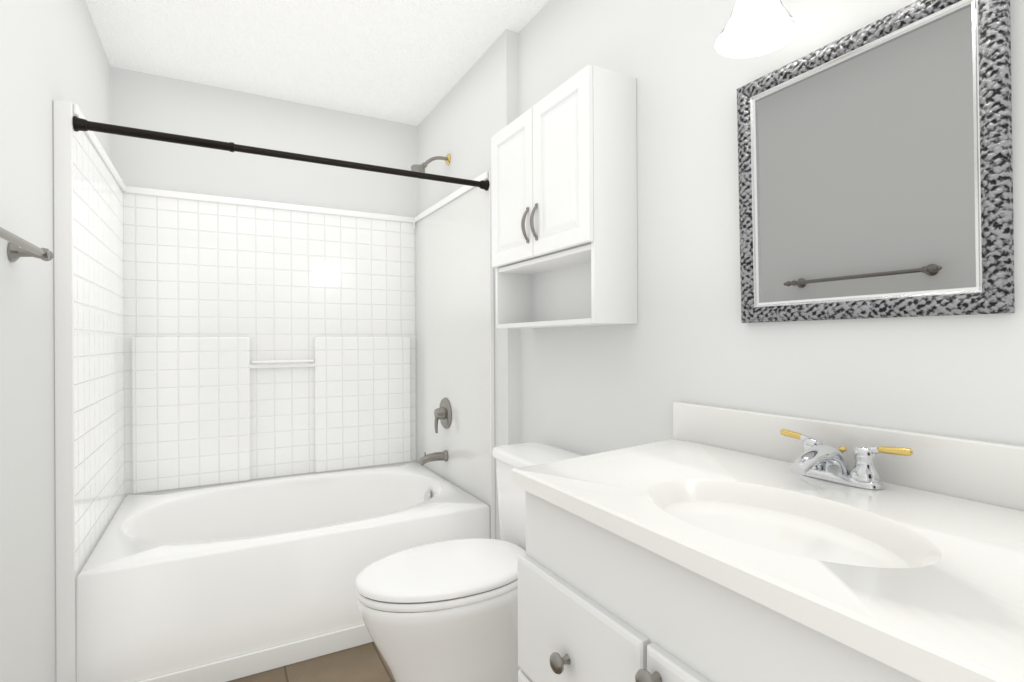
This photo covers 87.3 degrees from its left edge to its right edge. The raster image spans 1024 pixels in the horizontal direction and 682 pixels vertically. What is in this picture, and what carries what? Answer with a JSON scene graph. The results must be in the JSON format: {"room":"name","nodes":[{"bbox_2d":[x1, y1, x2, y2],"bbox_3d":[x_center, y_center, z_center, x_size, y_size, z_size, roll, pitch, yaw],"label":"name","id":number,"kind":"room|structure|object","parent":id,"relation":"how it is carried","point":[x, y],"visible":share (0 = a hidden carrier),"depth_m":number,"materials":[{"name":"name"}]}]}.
{"room":"bathroom","nodes":[
{"label":"bathroom","id":0,"kind":"room"},
{"bbox_2d":[0,0,110,681],"bbox_3d":[-0.918,-0.067,0.602,0.120,2.563,4.776,0,0,-29],"label":"wall","id":1,"kind":"structure","parent":0,"point":[51,51],"depth_m":1.49,"materials":[{"name":"paint"}]},
{"bbox_2d":[0,227,53,261],"bbox_3d":[-1.077,-0.224,1.099,0.076,0.052,0.724,0,0,-29],"label":"towel bar","id":2,"kind":"object","parent":1,"relation":"attached to","point":[16,252],"visible":1,"depth_m":1.33,"materials":[{"name":"silver metal"}]},
{"bbox_2d":[111,66,417,496],"bbox_3d":[-1.221,-0.065,3.090,1.736,2.563,0.120,0,0,-29],"label":"wall","id":3,"kind":"structure","parent":0,"point":[146,101],"depth_m":2.93,"materials":[{"name":"paint"}]},
{"bbox_2d":[228,642,395,681],"bbox_3d":[-0.149,1.261,1.018,1.856,0.100,4.776,0,0,-29],"label":"floor","id":4,"kind":"structure","parent":0,"point":[365,663],"depth_m":1.98,"materials":[{"name":"tile"}]},
{"bbox_2d":[53,100,494,681],"bbox_3d":[-1.014,0.225,2.527,1.552,1.980,1.060,0,0,-29],"label":"shower surround","id":5,"kind":"object","parent":4,"relation":"on","point":[205,340],"visible":0.94,"depth_m":2.77,"materials":[{"name":"tile"}]},
{"bbox_2d":[73,116,489,190],"bbox_3d":[-0.762,-0.704,2.084,1.480,0.048,0.048,0,0,-29],"label":"shower curtain rod","id":6,"kind":"object","parent":5,"relation":"attached to","point":[80,124],"visible":1,"depth_m":1.96,"materials":[{"name":"black metal"}]},
{"bbox_2d":[418,450,447,465],"bbox_3d":[-0.426,0.625,2.860,0.158,0.072,0.062,0,0,-29],"label":"tub spout","id":7,"kind":"object","parent":5,"relation":"attached to","point":[434,456],"visible":1,"depth_m":2.85,"materials":[{"name":"silver metal"}]},
{"bbox_2d":[434,398,451,432],"bbox_3d":[-0.388,0.399,2.881,0.069,0.185,0.166,0,0,-29],"label":"tub valve","id":8,"kind":"object","parent":5,"relation":"attached to","point":[442,413],"visible":0.98,"depth_m":2.86,"materials":[{"name":"silver metal"}]},
{"bbox_2d":[76,461,489,681],"bbox_3d":[-0.992,0.980,2.521,1.478,0.470,1.048,0,0,-29],"label":"bathtub","id":9,"kind":"object","parent":4,"relation":"on","point":[225,582],"visible":0.92,"depth_m":2.03,"materials":[{"name":"ceramic"}]},
{"bbox_2d":[355,442,583,681],"bbox_3d":[-0.109,0.809,1.767,0.793,0.804,0.528,0,0,-29],"label":"toilet","id":10,"kind":"object","parent":4,"relation":"on","point":[445,611],"visible":0.73,"depth_m":1.61,"materials":[{"name":"ceramic"}]},
{"bbox_2d":[511,401,1023,681],"bbox_3d":[0.513,0.690,0.833,0.622,1.034,1.282,0,0,-29],"label":"bathroom vanity","id":11,"kind":"object","parent":4,"relation":"on","point":[707,543],"visible":1,"depth_m":0.85,"materials":[{"name":"paint"}]},
{"bbox_2d":[780,429,912,489],"bbox_3d":[0.597,0.233,1.034,0.161,0.082,0.254,0,0,-29],"label":"faucet","id":12,"kind":"object","parent":11,"relation":"on","point":[817,458],"visible":1,"depth_m":1.01,"materials":[{"name":"silver metal"}]},
{"bbox_2d":[85,0,548,125],"bbox_3d":[-0.163,-1.402,1.018,1.856,0.100,4.776,0,0,-29],"label":"ceiling","id":13,"kind":"structure","parent":0,"point":[411,62],"depth_m":2.44,"materials":[{"name":"white paint"}]},
{"bbox_2d":[417,29,519,539],"bbox_3d":[-0.224,-0.070,2.890,0.180,2.563,1.186,0,0,-29],"label":"wall","id":14,"kind":"structure","parent":0,"point":[475,109],"depth_m":2.51,"materials":[{"name":"paint"}]},
{"bbox_2d":[411,153,450,178],"bbox_3d":[-0.436,-0.936,2.859,0.210,0.156,0.088,0,0,-29],"label":"shower head","id":15,"kind":"object","parent":14,"relation":"attached to","point":[422,166],"visible":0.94,"depth_m":2.84},
{"bbox_2d":[518,0,1023,455],"bbox_3d":[0.919,-0.076,0.862,0.120,2.563,3.470,0,0,-29],"label":"wall","id":16,"kind":"structure","parent":0,"point":[690,337],"depth_m":1.45,"materials":[{"name":"paint"}]},
{"bbox_2d":[491,64,637,328],"bbox_3d":[0.142,-0.440,1.924,0.216,0.774,0.653,0,0,-29],"label":"upper cabinet","id":17,"kind":"object","parent":16,"relation":"attached to","point":[564,196],"visible":1,"depth_m":1.73,"materials":[{"name":"paint"}]},
{"bbox_2d":[715,0,798,57],"bbox_3d":[0.682,-0.783,0.934,0.216,0.251,0.730,0,0,-29],"label":"sconce","id":18,"kind":"object","parent":16,"relation":"attached to","point":[753,28],"visible":1,"depth_m":1.19,"materials":[{"name":"white glass"}]},
{"bbox_2d":[737,0,1014,322],"bbox_3d":[0.691,-0.335,1.106,0.039,0.580,0.517,0,0,-29],"label":"mirror","id":19,"kind":"object","parent":16,"relation":"attached to","point":[875,169],"visible":0.98,"depth_m":1.04,"materials":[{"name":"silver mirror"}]}
]}

